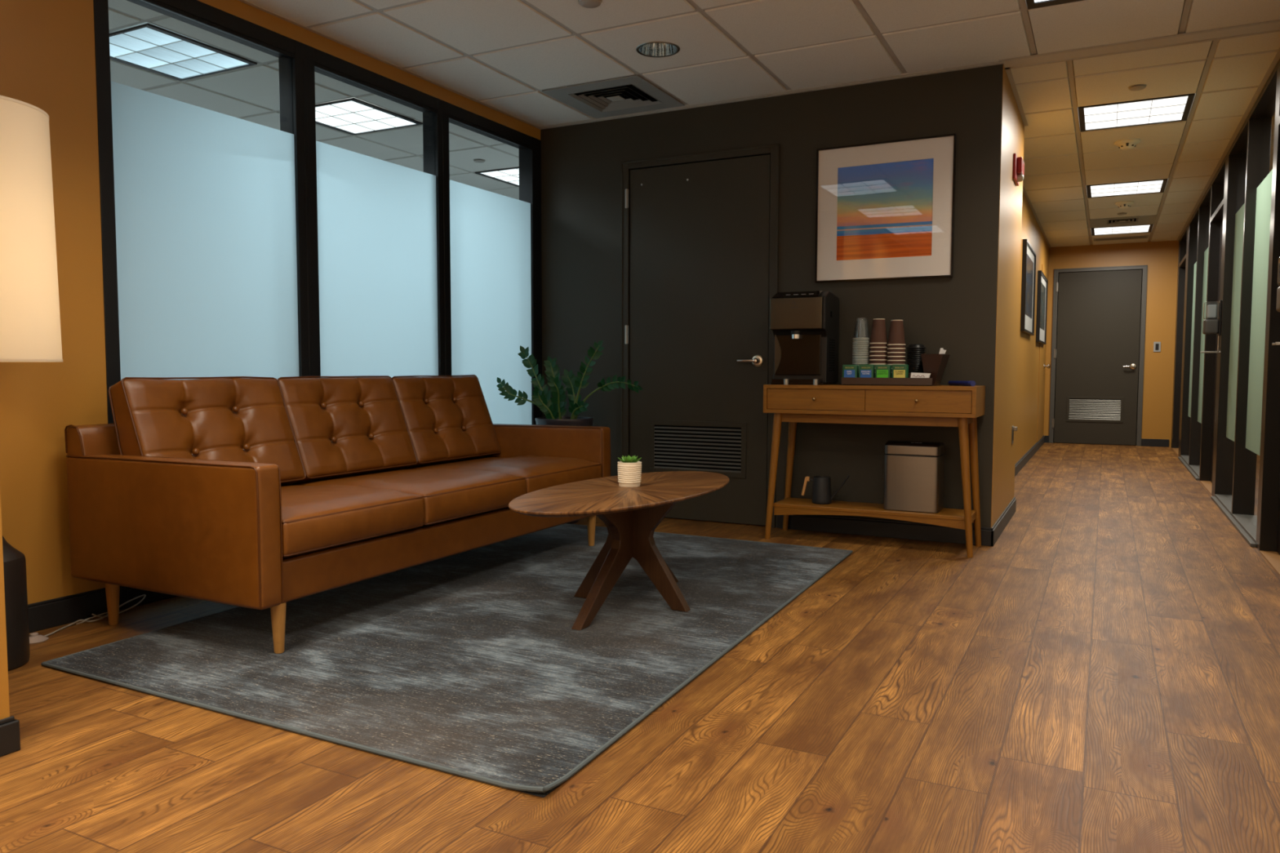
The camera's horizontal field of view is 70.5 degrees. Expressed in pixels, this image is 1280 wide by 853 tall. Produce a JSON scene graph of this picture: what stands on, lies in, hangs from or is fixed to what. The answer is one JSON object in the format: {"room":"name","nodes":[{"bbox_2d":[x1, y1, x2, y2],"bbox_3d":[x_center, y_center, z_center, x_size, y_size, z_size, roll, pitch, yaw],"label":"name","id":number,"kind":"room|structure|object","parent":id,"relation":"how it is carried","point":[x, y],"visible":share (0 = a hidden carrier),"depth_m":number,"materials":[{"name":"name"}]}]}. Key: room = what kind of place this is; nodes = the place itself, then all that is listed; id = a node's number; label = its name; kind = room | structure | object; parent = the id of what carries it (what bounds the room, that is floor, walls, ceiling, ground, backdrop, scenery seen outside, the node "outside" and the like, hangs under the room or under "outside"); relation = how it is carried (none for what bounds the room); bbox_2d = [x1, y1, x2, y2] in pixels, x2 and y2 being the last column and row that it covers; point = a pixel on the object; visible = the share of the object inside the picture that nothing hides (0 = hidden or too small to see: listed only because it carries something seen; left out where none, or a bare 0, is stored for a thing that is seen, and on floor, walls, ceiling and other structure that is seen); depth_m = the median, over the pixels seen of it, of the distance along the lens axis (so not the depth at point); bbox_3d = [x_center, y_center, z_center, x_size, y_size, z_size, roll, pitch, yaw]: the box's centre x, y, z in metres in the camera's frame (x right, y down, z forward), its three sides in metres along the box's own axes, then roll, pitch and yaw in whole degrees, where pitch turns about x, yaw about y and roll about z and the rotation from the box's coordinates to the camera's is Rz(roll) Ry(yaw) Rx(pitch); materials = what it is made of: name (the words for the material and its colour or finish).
{"room":"office waiting area","nodes":[
{"label":"office waiting area","id":0,"kind":"room"},
{"bbox_2d":[0,493,9,719],"bbox_3d":[-2.714,-0.419,0.882,1.105,2.520,3.231,2,4,27],"label":"wall","id":1,"kind":"structure","parent":0,"point":[4,689],"depth_m":2.12,"materials":[{"name":"paint"}]},
{"bbox_2d":[0,0,540,604],"bbox_3d":[-1.593,-0.619,4.133,0.120,2.520,3.950,2,4,27],"label":"wall","id":2,"kind":"structure","parent":0,"point":[47,55],"depth_m":3.17,"materials":[{"name":"paint"}]},
{"bbox_2d":[0,587,107,756],"bbox_3d":[-2.455,0.768,1.317,1.000,0.098,4.110,2,4,27],"label":"baseboard","id":3,"kind":"structure","parent":2,"relation":"attached to","point":[44,615],"depth_m":3.17,"materials":[{"name":"black plastic"}]},
{"bbox_2d":[93,0,542,610],"bbox_3d":[-1.339,-0.571,4.605,0.106,2.367,2.885,2,4,27],"label":"window","id":4,"kind":"structure","parent":2,"relation":"in","point":[232,246],"depth_m":4.09,"materials":[{"name":"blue glass"}]},
{"bbox_2d":[107,0,519,199],"bbox_3d":[-2.516,-2.009,6.298,3.581,0.146,7.600,2,4,27],"label":"ceiling","id":5,"kind":"structure","parent":0,"point":[249,93],"depth_m":5.19,"materials":[{"name":"tile"}]},
{"bbox_2d":[109,22,257,80],"bbox_3d":[-2.320,-1.820,4.434,0.584,0.010,0.584,2,4,27],"label":"recessed light","id":6,"kind":"object","parent":5,"relation":"in","point":[147,46],"visible":0.84,"depth_m":4.43,"materials":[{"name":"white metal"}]},
{"bbox_2d":[315,97,422,135],"bbox_3d":[-1.751,-1.888,5.540,0.584,0.010,0.584,2,4,27],"label":"recessed light","id":7,"kind":"object","parent":5,"relation":"in","point":[352,116],"visible":0.82,"depth_m":5.54,"materials":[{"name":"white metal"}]},
{"bbox_2d":[475,166,519,186],"bbox_3d":[-0.897,-1.989,7.200,0.584,0.010,0.584,2,4,27],"label":"recessed light","id":8,"kind":"object","parent":5,"relation":"in","point":[510,175],"visible":0.43,"depth_m":7.15,"materials":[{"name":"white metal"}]},
{"bbox_2d":[0,442,1279,852],"bbox_3d":[2.210,0.633,4.837,6.320,0.050,14.640,2,4,27],"label":"floor","id":9,"kind":"structure","parent":0,"point":[1102,675],"depth_m":2.27,"materials":[{"name":"brown wood"}]},
{"bbox_2d":[0,95,62,671],"bbox_3d":[-1.984,-0.104,2.699,0.454,1.669,0.454,2,4,27],"label":"floor lamp","id":10,"kind":"object","parent":9,"relation":"on","point":[30,331],"visible":0.97,"depth_m":2.63,"materials":[{"name":"fabric"}]},
{"bbox_2d":[29,632,48,644],"bbox_3d":[-2.014,0.700,3.011,0.082,0.026,0.082,2,4,27],"label":"switch","id":11,"kind":"object","parent":9,"relation":"on","point":[34,637],"visible":0.8,"depth_m":3.00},
{"bbox_2d":[44,594,146,636],"bbox_3d":[-1.974,0.676,3.160,0.070,0.052,0.574,1,4,17],"label":"power cord","id":12,"kind":"object","parent":9,"relation":"on","point":[144,595],"visible":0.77,"depth_m":3.25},
{"bbox_2d":[64,374,610,653],"bbox_3d":[-1.065,0.221,3.888,0.972,0.876,2.184,2,4,27],"label":"sofa","id":13,"kind":"object","parent":9,"relation":"on","point":[252,492],"visible":0.97,"depth_m":3.26,"materials":[{"name":"leather"}]},
{"bbox_2d":[110,377,304,485],"bbox_3d":[-1.597,0.039,3.408,0.241,0.443,0.658,2,4,27],"label":"cushion","id":14,"kind":"object","parent":13,"relation":"on","point":[243,420],"depth_m":3.36,"materials":[{"name":"leather"}]},
{"bbox_2d":[279,377,417,484],"bbox_3d":[-1.293,0.004,3.998,0.240,0.441,0.664,2,4,27],"label":"cushion","id":15,"kind":"object","parent":13,"relation":"on","point":[341,428],"depth_m":3.94,"materials":[{"name":"leather"}]},
{"bbox_2d":[280,484,423,555],"bbox_3d":[-1.250,0.307,3.236,0.701,0.144,0.651,2,4,27],"label":"seat cushion","id":16,"kind":"object","parent":13,"relation":"on","point":[316,519],"depth_m":3.08,"materials":[{"name":"leather"}]},
{"bbox_2d":[297,468,525,523],"bbox_3d":[-0.949,0.271,3.822,0.701,0.145,0.662,2,4,27],"label":"seat cushion","id":17,"kind":"object","parent":13,"relation":"on","point":[449,495],"depth_m":3.67,"materials":[{"name":"leather"}]},
{"bbox_2d":[393,375,500,469],"bbox_3d":[-0.991,-0.033,4.587,0.241,0.444,0.655,2,4,27],"label":"cushion","id":18,"kind":"object","parent":13,"relation":"on","point":[447,420],"depth_m":4.53,"materials":[{"name":"leather"}]},
{"bbox_2d":[408,455,601,493],"bbox_3d":[-0.643,0.235,4.415,0.701,0.145,0.667,2,4,27],"label":"seat cushion","id":19,"kind":"object","parent":13,"relation":"on","point":[539,472],"depth_m":4.30,"materials":[{"name":"leather"}]},
{"bbox_2d":[40,523,853,797],"bbox_3d":[-0.387,0.665,3.625,1.909,0.024,2.984,2,4,27],"label":"area rug","id":20,"kind":"object","parent":9,"relation":"on","point":[472,664],"visible":0.84,"depth_m":2.84,"materials":[{"name":"carpet"}]},
{"bbox_2d":[508,471,728,630],"bbox_3d":[-0.036,0.455,3.454,0.585,0.443,1.309,2,4,27],"label":"coffee table","id":21,"kind":"object","parent":20,"relation":"on","point":[631,516],"visible":0.94,"depth_m":3.36,"materials":[{"name":"brown wood"}]},
{"bbox_2d":[617,455,641,487],"bbox_3d":[-0.040,0.171,3.503,0.095,0.117,0.095,2,4,27],"label":"succulent pot","id":22,"kind":"object","parent":21,"relation":"on","point":[629,469],"visible":1,"depth_m":3.47,"materials":[{"name":"beige ceramic"}]},
{"bbox_2d":[496,340,642,524],"bbox_3d":[-0.389,0.035,5.313,0.930,1.073,0.356,2,4,27],"label":"plant","id":23,"kind":"object","parent":9,"relation":"on","point":[541,396],"visible":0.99,"depth_m":5.25,"materials":[{"name":"green plant"}]},
{"bbox_2d":[763,384,985,557],"bbox_3d":[1.205,0.199,4.730,1.068,0.828,0.381,2,4,27],"label":"console table","id":24,"kind":"object","parent":9,"relation":"on","point":[945,406],"visible":0.98,"depth_m":4.61,"materials":[{"name":"brown wood"}]},
{"bbox_2d":[769,290,839,385],"bbox_3d":[0.885,-0.474,4.880,0.299,0.495,0.304,2,4,27],"label":"coffee machine","id":25,"kind":"object","parent":24,"relation":"on","point":[804,326],"visible":1,"depth_m":4.78,"materials":[{"name":"black plastic"}]},
{"bbox_2d":[770,378,836,385],"bbox_3d":[0.885,-0.242,4.891,0.285,0.030,0.270,2,4,27],"label":"drip tray","id":26,"kind":"object","parent":25,"relation":"on","point":[774,381],"depth_m":4.77,"materials":[{"name":"plastic"}]},
{"bbox_2d":[801,475,849,504],"bbox_3d":[0.994,0.333,4.859,0.261,0.160,0.104,2,4,27],"label":"watering can","id":27,"kind":"object","parent":24,"relation":"on","point":[821,490],"visible":1,"depth_m":4.83,"materials":[{"name":"black metal"}]},
{"bbox_2d":[773,497,976,520],"bbox_3d":[1.218,0.429,4.752,1.000,0.018,0.255,2,4,27],"label":"shelf","id":28,"kind":"object","parent":24,"relation":"attached to","point":[787,504],"depth_m":4.69,"materials":[{"name":"brown wood"}]},
{"bbox_2d":[841,354,950,386],"bbox_3d":[1.316,-0.291,4.658,0.493,0.158,0.275,2,4,27],"label":"organizer","id":29,"kind":"object","parent":24,"relation":"on","point":[934,364],"visible":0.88,"depth_m":4.51,"materials":[{"name":"wood"}]},
{"bbox_2d":[842,364,857,377],"bbox_3d":[1.074,-0.267,4.643,0.074,0.099,0.010,2,4,27],"label":"packet","id":30,"kind":"object","parent":29,"relation":"in","point":[848,371],"visible":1,"depth_m":4.64,"materials":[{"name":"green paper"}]},
{"bbox_2d":[858,364,873,377],"bbox_3d":[1.148,-0.265,4.604,0.074,0.101,0.010,2,4,27],"label":"packet","id":31,"kind":"object","parent":29,"relation":"in","point":[865,371],"visible":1,"depth_m":4.60,"materials":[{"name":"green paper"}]},
{"bbox_2d":[875,364,890,377],"bbox_3d":[1.223,-0.262,4.566,0.074,0.099,0.010,2,4,27],"label":"packet","id":32,"kind":"object","parent":29,"relation":"in","point":[881,371],"visible":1,"depth_m":4.56,"materials":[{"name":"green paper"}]},
{"bbox_2d":[841,373,941,386],"bbox_3d":[1.297,-0.259,4.670,0.450,0.093,0.275,2,4,27],"label":"tray","id":33,"kind":"object","parent":29,"relation":"on","point":[935,379],"depth_m":4.54,"materials":[{"name":"wood"}]},
{"bbox_2d":[892,364,906,377],"bbox_3d":[1.297,-0.260,4.528,0.074,0.101,0.010,2,4,27],"label":"packet","id":34,"kind":"object","parent":29,"relation":"in","point":[899,371],"visible":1,"depth_m":4.52,"materials":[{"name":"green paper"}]},
{"bbox_2d":[908,371,924,373],"bbox_3d":[1.414,-0.285,4.644,0.094,0.022,0.094,2,4,27],"label":"lid","id":35,"kind":"object","parent":29,"relation":"on","point":[908,371],"visible":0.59,"depth_m":4.61,"materials":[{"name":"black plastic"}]},
{"bbox_2d":[908,368,923,371],"bbox_3d":[1.414,-0.295,4.644,0.094,0.022,0.094,2,4,27],"label":"lid","id":36,"kind":"object","parent":35,"relation":"on","point":[909,370],"visible":0.65,"depth_m":4.61,"materials":[{"name":"black plastic"}]},
{"bbox_2d":[908,367,923,368],"bbox_3d":[1.414,-0.305,4.643,0.094,0.022,0.094,2,4,27],"label":"lid","id":37,"kind":"object","parent":36,"relation":"on","point":[908,367],"visible":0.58,"depth_m":4.60,"materials":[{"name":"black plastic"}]},
{"bbox_2d":[908,364,923,367],"bbox_3d":[1.414,-0.316,4.642,0.094,0.022,0.094,2,4,27],"label":"lid","id":38,"kind":"object","parent":37,"relation":"on","point":[909,366],"visible":0.63,"depth_m":4.60,"materials":[{"name":"black plastic"}]},
{"bbox_2d":[906,363,922,364],"bbox_3d":[1.414,-0.326,4.642,0.094,0.022,0.094,2,4,27],"label":"lid","id":39,"kind":"object","parent":38,"relation":"on","point":[908,363],"visible":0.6,"depth_m":4.60,"materials":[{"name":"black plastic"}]},
{"bbox_2d":[906,360,922,363],"bbox_3d":[1.414,-0.337,4.641,0.094,0.022,0.094,2,4,27],"label":"lid","id":40,"kind":"object","parent":39,"relation":"on","point":[908,362],"visible":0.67,"depth_m":4.60,"materials":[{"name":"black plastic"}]},
{"bbox_2d":[906,358,921,360],"bbox_3d":[1.414,-0.347,4.641,0.094,0.022,0.094,2,4,27],"label":"lid","id":41,"kind":"object","parent":40,"relation":"on","point":[913,359],"visible":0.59,"depth_m":4.60,"materials":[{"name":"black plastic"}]},
{"bbox_2d":[906,356,921,359],"bbox_3d":[1.414,-0.357,4.640,0.094,0.022,0.094,2,4,27],"label":"lid","id":42,"kind":"object","parent":41,"relation":"on","point":[908,357],"visible":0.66,"depth_m":4.61,"materials":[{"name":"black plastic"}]},
{"bbox_2d":[906,354,921,356],"bbox_3d":[1.414,-0.368,4.639,0.094,0.022,0.094,2,4,27],"label":"lid","id":43,"kind":"object","parent":42,"relation":"on","point":[911,355],"visible":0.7,"depth_m":4.60,"materials":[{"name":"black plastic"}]},
{"bbox_2d":[906,352,925,355],"bbox_3d":[1.414,-0.378,4.639,0.094,0.022,0.094,2,4,27],"label":"lid","id":44,"kind":"object","parent":43,"relation":"on","point":[908,353],"visible":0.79,"depth_m":4.61,"materials":[{"name":"black plastic"}]},
{"bbox_2d":[906,350,925,352],"bbox_3d":[1.414,-0.389,4.638,0.094,0.022,0.094,2,4,27],"label":"lid","id":45,"kind":"object","parent":44,"relation":"on","point":[910,351],"visible":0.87,"depth_m":4.60,"materials":[{"name":"black plastic"}]},
{"bbox_2d":[906,348,925,351],"bbox_3d":[1.414,-0.399,4.637,0.094,0.022,0.094,2,4,27],"label":"lid","id":46,"kind":"object","parent":45,"relation":"on","point":[908,349],"visible":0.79,"depth_m":4.60,"materials":[{"name":"black plastic"}]},
{"bbox_2d":[906,344,925,348],"bbox_3d":[1.414,-0.409,4.637,0.094,0.022,0.094,2,4,27],"label":"lid","id":47,"kind":"object","parent":46,"relation":"on","point":[910,346],"visible":0.96,"depth_m":4.60,"materials":[{"name":"black plastic"}]},
{"bbox_2d":[910,372,929,377],"bbox_3d":[1.385,-0.237,4.486,0.096,0.060,0.005,2,4,27],"label":"packet","id":48,"kind":"object","parent":29,"relation":"in","point":[913,375],"visible":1,"depth_m":4.49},
{"bbox_3d":[1.315,-0.339,4.652,0.091,0.129,0.091,2,4,27],"label":"paper cup","id":49,"kind":"object","parent":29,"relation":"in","visible":0},
{"bbox_3d":[1.315,-0.359,4.651,0.091,0.129,0.091,2,4,27],"label":"paper cup","id":50,"kind":"object","parent":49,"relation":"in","visible":0},
{"bbox_2d":[886,360,905,364],"bbox_3d":[1.315,-0.380,4.650,0.091,0.129,0.091,2,4,27],"label":"paper cup","id":51,"kind":"object","parent":50,"relation":"on","point":[889,362],"visible":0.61,"depth_m":4.62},
{"bbox_2d":[887,356,905,360],"bbox_3d":[1.315,-0.400,4.649,0.091,0.129,0.091,2,4,27],"label":"paper cup","id":52,"kind":"object","parent":51,"relation":"on","point":[892,358],"visible":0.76,"depth_m":4.62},
{"bbox_2d":[887,353,905,357],"bbox_3d":[1.315,-0.420,4.647,0.091,0.129,0.091,2,4,27],"label":"paper cup","id":53,"kind":"object","parent":52,"relation":"on","point":[889,355],"visible":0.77,"depth_m":4.62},
{"bbox_2d":[887,349,905,353],"bbox_3d":[1.315,-0.440,4.646,0.091,0.129,0.091,2,4,27],"label":"paper cup","id":54,"kind":"object","parent":53,"relation":"on","point":[890,351],"visible":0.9,"depth_m":4.61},
{"bbox_2d":[887,343,905,349],"bbox_3d":[1.316,-0.461,4.645,0.091,0.129,0.091,2,4,27],"label":"paper cup","id":55,"kind":"object","parent":54,"relation":"on","point":[890,347],"visible":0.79,"depth_m":4.61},
{"bbox_2d":[887,320,905,345],"bbox_3d":[1.316,-0.481,4.644,0.091,0.129,0.091,2,4,27],"label":"paper cup","id":56,"kind":"object","parent":55,"relation":"on","point":[896,334],"visible":0.95,"depth_m":4.61,"materials":[{"name":"paper"}]},
{"bbox_3d":[1.234,-0.342,4.694,0.091,0.129,0.091,2,4,27],"label":"paper cup","id":57,"kind":"object","parent":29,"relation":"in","visible":0},
{"bbox_3d":[1.234,-0.363,4.693,0.091,0.129,0.091,2,4,27],"label":"paper cup","id":58,"kind":"object","parent":57,"relation":"on","visible":0},
{"bbox_2d":[869,360,887,364],"bbox_3d":[1.234,-0.385,4.691,0.091,0.129,0.091,2,4,27],"label":"paper cup","id":59,"kind":"object","parent":58,"relation":"on","point":[874,362],"visible":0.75,"depth_m":4.66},
{"bbox_2d":[869,355,887,360],"bbox_3d":[1.234,-0.406,4.690,0.091,0.129,0.091,2,4,27],"label":"paper cup","id":60,"kind":"object","parent":59,"relation":"on","point":[876,357],"visible":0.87,"depth_m":4.66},
{"bbox_2d":[869,351,887,356],"bbox_3d":[1.235,-0.427,4.689,0.091,0.129,0.091,2,4,27],"label":"paper cup","id":61,"kind":"object","parent":60,"relation":"on","point":[872,353],"visible":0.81,"depth_m":4.66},
{"bbox_2d":[869,347,887,352],"bbox_3d":[1.235,-0.449,4.687,0.091,0.129,0.091,2,4,27],"label":"paper cup","id":62,"kind":"object","parent":61,"relation":"on","point":[872,349],"visible":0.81,"depth_m":4.65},
{"bbox_2d":[869,343,887,347],"bbox_3d":[1.235,-0.470,4.686,0.091,0.129,0.091,2,4,27],"label":"paper cup","id":63,"kind":"object","parent":62,"relation":"on","point":[872,345],"visible":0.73,"depth_m":4.65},
{"bbox_2d":[869,318,887,343],"bbox_3d":[1.235,-0.491,4.685,0.091,0.129,0.091,2,4,27],"label":"paper cup","id":64,"kind":"object","parent":63,"relation":"on","point":[878,334],"visible":0.97,"depth_m":4.65,"materials":[{"name":"paper"}]},
{"bbox_2d":[883,440,945,513],"bbox_3d":[1.410,0.251,4.659,0.272,0.350,0.205,2,4,27],"label":"waste bin","id":65,"kind":"object","parent":24,"relation":"on","point":[914,471],"visible":1,"depth_m":4.57,"materials":[{"name":"metal"}]},
{"bbox_2d":[948,380,975,386],"bbox_3d":[1.602,-0.215,4.518,0.028,0.027,0.197,-1,4,-14],"label":"case","id":66,"kind":"object","parent":24,"relation":"on","point":[971,383],"visible":0.97,"depth_m":4.50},
{"bbox_2d":[238,0,1279,129],"bbox_3d":[-0.469,-1.721,1.769,3.971,0.150,7.000,2,4,27],"label":"ceiling","id":67,"kind":"structure","parent":0,"point":[501,55],"depth_m":4.18,"materials":[{"name":"tile"}]},
{"bbox_2d":[577,0,601,8],"bbox_3d":[-0.209,-1.768,3.780,0.101,0.012,0.101,2,4,27],"label":"sprinkler cover","id":68,"kind":"object","parent":67,"relation":"attached to","point":[585,3],"visible":1,"depth_m":3.78,"materials":[{"name":"metal"}]},
{"bbox_2d":[542,74,684,118],"bbox_3d":[-0.141,-1.886,5.132,0.594,0.064,0.598,2,4,27],"label":"ceiling vent","id":69,"kind":"object","parent":67,"relation":"in","point":[631,94],"visible":0.92,"depth_m":5.17,"materials":[{"name":"metal"}]},
{"bbox_2d":[635,40,679,57],"bbox_3d":[0.086,-1.860,4.341,0.212,0.110,0.212,2,4,27],"label":"recessed light","id":70,"kind":"object","parent":67,"relation":"in","point":[651,49],"visible":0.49,"depth_m":4.42,"materials":[{"name":"metal"}]},
{"bbox_2d":[1026,0,1082,9],"bbox_3d":[1.773,-1.751,3.454,0.584,0.010,0.584,2,4,27],"label":"recessed light","id":71,"kind":"object","parent":67,"relation":"in","point":[1031,4],"visible":1,"depth_m":3.78,"materials":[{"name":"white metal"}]},
{"bbox_2d":[540,63,1003,528],"bbox_3d":[0.557,-0.687,5.303,2.875,2.520,0.100,2,4,27],"label":"wall","id":72,"kind":"structure","parent":0,"point":[580,163],"depth_m":5.01,"materials":[{"name":"grey paint"}]},
{"bbox_2d":[620,143,779,528],"bbox_3d":[0.344,-0.516,5.389,1.005,2.166,0.161,2,4,27],"label":"door","id":73,"kind":"structure","parent":72,"relation":"in","point":[703,266],"depth_m":5.35,"materials":[{"name":"grey paint"}]},
{"bbox_2d":[777,515,993,546],"bbox_3d":[0.589,0.529,5.296,2.770,0.094,0.015,2,4,27],"label":"baseboard","id":74,"kind":"structure","parent":72,"relation":"attached to","point":[821,523],"depth_m":4.92,"materials":[{"name":"black plastic"}]},
{"bbox_2d":[814,133,956,283],"bbox_3d":[1.294,-1.146,4.824,0.725,0.725,0.025,2,4,27],"label":"framed picture","id":75,"kind":"object","parent":72,"relation":"attached to","point":[885,210],"visible":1,"depth_m":4.82,"materials":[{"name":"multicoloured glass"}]},
{"bbox_2d":[836,158,933,260],"bbox_3d":[1.299,-1.149,4.826,0.502,0.499,0.006,2,4,27],"label":"print","id":76,"kind":"object","parent":75,"relation":"attached to","point":[885,206],"depth_m":4.82},
{"bbox_2d":[539,22,1279,128],"bbox_3d":[1.138,-1.855,4.894,3.970,0.031,0.122,2,4,27],"label":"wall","id":77,"kind":"structure","parent":0,"point":[1271,26],"depth_m":4.39,"materials":[{"name":"paint"}]},
{"bbox_2d":[991,63,1048,528],"bbox_3d":[3.357,-0.855,8.098,0.457,2.520,7.640,2,4,27],"label":"wall","id":78,"kind":"structure","parent":0,"point":[1017,352],"depth_m":5.33,"materials":[{"name":"paint"}]},
{"bbox_2d":[991,435,1044,546],"bbox_3d":[3.454,0.363,8.045,0.190,0.094,7.533,2,4,27],"label":"baseboard","id":79,"kind":"structure","parent":78,"relation":"attached to","point":[999,526],"depth_m":5.56,"materials":[{"name":"grey plastic"}]},
{"bbox_2d":[1012,153,1024,186],"bbox_3d":[2.176,-1.474,5.199,0.048,0.140,0.240,2,4,27],"label":"fire alarm","id":80,"kind":"object","parent":78,"relation":"attached to","point":[1018,175],"visible":1,"depth_m":5.14,"materials":[{"name":"plastic"}]},
{"bbox_2d":[1020,239,1036,335],"bbox_3d":[3.603,-1.262,8.397,0.034,0.795,1.160,2,4,27],"label":"picture","id":81,"kind":"object","parent":78,"relation":"attached to","point":[1028,257],"visible":1,"depth_m":8.28,"materials":[{"name":"black paper"}]},
{"bbox_2d":[1025,253,1033,318],"bbox_3d":[3.605,-1.292,8.394,0.002,0.535,0.880,2,4,27],"label":"print","id":82,"kind":"object","parent":81,"relation":"attached to","point":[1029,268],"depth_m":8.40},
{"bbox_2d":[1035,270,1048,344],"bbox_3d":[4.517,-1.314,10.176,0.034,0.753,1.200,2,4,27],"label":"picture","id":83,"kind":"object","parent":78,"relation":"attached to","point":[1042,282],"visible":1,"depth_m":10.05,"materials":[{"name":"black paper"}]},
{"bbox_2d":[1040,281,1045,329],"bbox_3d":[4.519,-1.344,10.173,0.002,0.493,0.920,2,4,27],"label":"print","id":84,"kind":"object","parent":83,"relation":"attached to","point":[1042,285],"depth_m":10.20},
{"bbox_2d":[1036,264,1050,442],"bbox_3d":[4.745,-0.803,10.614,0.083,2.090,0.870,2,4,27],"label":"door","id":85,"kind":"structure","parent":78,"relation":"in","point":[1042,347],"depth_m":10.59,"materials":[{"name":"paint"}]},
{"bbox_2d":[1043,240,1178,447],"bbox_3d":[5.797,-1.035,11.064,1.520,2.520,0.120,2,4,27],"label":"wall","id":86,"kind":"structure","parent":0,"point":[1161,258],"depth_m":10.84,"materials":[{"name":"paint"}]},
{"bbox_2d":[1048,265,1147,446],"bbox_3d":[5.610,-0.862,11.125,1.016,2.166,0.161,2,4,27],"label":"door","id":87,"kind":"structure","parent":86,"relation":"in","point":[1099,322],"depth_m":11.10,"materials":[{"name":"grey paint"}]},
{"bbox_2d":[1044,435,1168,447],"bbox_3d":[5.703,0.179,11.112,1.357,0.090,0.012,2,4,27],"label":"baseboard","id":88,"kind":"structure","parent":86,"relation":"attached to","point":[1144,442],"depth_m":10.87,"materials":[{"name":"black plastic"}]},
{"bbox_2d":[1153,342,1160,351],"bbox_3d":[6.166,-0.950,10.805,0.074,0.119,0.012,2,4,27],"label":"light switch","id":89,"kind":"object","parent":86,"relation":"attached to","point":[1157,345],"visible":1,"depth_m":10.80,"materials":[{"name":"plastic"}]},
{"bbox_2d":[1004,29,1279,248],"bbox_3d":[4.014,-2.078,7.659,1.391,0.150,7.441,2,4,27],"label":"ceiling","id":90,"kind":"structure","parent":0,"point":[1060,159],"depth_m":5.81,"materials":[{"name":"tile"}]},
{"bbox_2d":[1093,235,1148,240],"bbox_3d":[5.555,-2.174,10.473,0.560,0.007,0.210,2,4,27],"label":"ceiling vent","id":91,"kind":"object","parent":90,"relation":"in","point":[1145,236],"visible":1,"depth_m":10.44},
{"bbox_2d":[1091,224,1153,235],"bbox_3d":[5.246,-2.143,9.874,0.584,0.010,0.584,2,4,27],"label":"recessed light","id":92,"kind":"object","parent":90,"relation":"in","point":[1144,228],"visible":1,"depth_m":9.87,"materials":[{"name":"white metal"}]},
{"bbox_2d":[1089,214,1156,227],"bbox_3d":[4.969,-2.137,9.334,0.595,0.064,0.603,2,4,27],"label":"ceiling vent","id":93,"kind":"object","parent":90,"relation":"in","point":[1140,220],"visible":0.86,"depth_m":9.32,"materials":[{"name":"metal"}]},
{"bbox_2d":[1115,200,1134,208],"bbox_3d":[4.422,-2.018,8.270,0.156,0.052,0.156,2,4,27],"label":"smoke detector","id":94,"kind":"object","parent":90,"relation":"attached to","point":[1126,204],"visible":1,"depth_m":8.23,"materials":[{"name":"plastic"}]},
{"bbox_2d":[1086,178,1168,198],"bbox_3d":[4.098,-2.007,7.646,0.584,0.010,0.584,2,4,27],"label":"recessed light","id":95,"kind":"object","parent":90,"relation":"in","point":[1152,186],"visible":1,"depth_m":7.63,"materials":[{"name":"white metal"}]},
{"bbox_2d":[1114,137,1140,150],"bbox_3d":[3.261,-1.883,6.065,0.156,0.052,0.156,2,4,27],"label":"smoke detector","id":96,"kind":"object","parent":90,"relation":"attached to","point":[1125,144],"visible":1,"depth_m":6.03,"materials":[{"name":"plastic"}]},
{"bbox_2d":[1078,93,1195,131],"bbox_3d":[2.951,-1.870,5.417,0.584,0.010,0.584,2,4,27],"label":"recessed light","id":97,"kind":"object","parent":90,"relation":"in","point":[1173,108],"visible":1,"depth_m":5.40,"materials":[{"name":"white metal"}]},
{"bbox_2d":[1128,84,1146,90],"bbox_3d":[2.688,-1.832,4.898,0.090,0.012,0.090,2,4,27],"label":"sprinkler cover","id":98,"kind":"object","parent":90,"relation":"attached to","point":[1135,87],"visible":1,"depth_m":4.88,"materials":[{"name":"metal"}]},
{"bbox_3d":[5.587,-0.758,6.606,2.210,2.520,8.460,2,4,27],"label":"wall","id":99,"kind":"structure","parent":0,"visible":0},
{"bbox_2d":[1170,58,1279,551],"bbox_3d":[4.518,-0.746,7.079,0.162,2.434,8.120,2,4,27],"label":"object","id":100,"kind":"structure","parent":99,"relation":"in","point":[1243,193],"depth_m":5.73,"materials":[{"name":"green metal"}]},
{"bbox_2d":[1200,220,1222,494],"bbox_3d":[4.441,-0.569,6.932,0.125,2.097,0.926,2,4,27],"label":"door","id":101,"kind":"structure","parent":100,"relation":"attached to","point":[1207,484],"depth_m":7.26,"materials":[{"name":"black metal"}]},
{"bbox_2d":[1200,299,1222,352],"bbox_3d":[4.074,-0.712,6.465,0.110,0.371,0.110,2,4,27],"label":"dispenser","id":102,"kind":"object","parent":100,"relation":"attached to","point":[1210,326],"visible":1,"depth_m":6.42,"materials":[{"name":"black plastic"}]},
{"bbox_2d":[1200,335,1219,352],"bbox_3d":[4.072,-0.587,6.473,0.105,0.121,0.090,2,4,27],"label":"drip tray","id":103,"kind":"object","parent":102,"relation":"on","point":[1217,351],"depth_m":6.42,"materials":[{"name":"plastic"}]},
{"bbox_2d":[1259,483,1279,575],"bbox_3d":[2.960,-0.393,4.056,0.125,2.097,0.886,2,4,27],"label":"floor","id":104,"kind":"structure","parent":100,"relation":"attached to","point":[1273,558],"depth_m":4.44,"materials":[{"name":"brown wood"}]},
{"bbox_2d":[1271,256,1279,345],"bbox_3d":[2.614,-0.513,3.630,0.110,0.371,0.110,2,4,27],"label":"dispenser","id":105,"kind":"object","parent":100,"relation":"attached to","point":[1277,306],"visible":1,"depth_m":3.65,"materials":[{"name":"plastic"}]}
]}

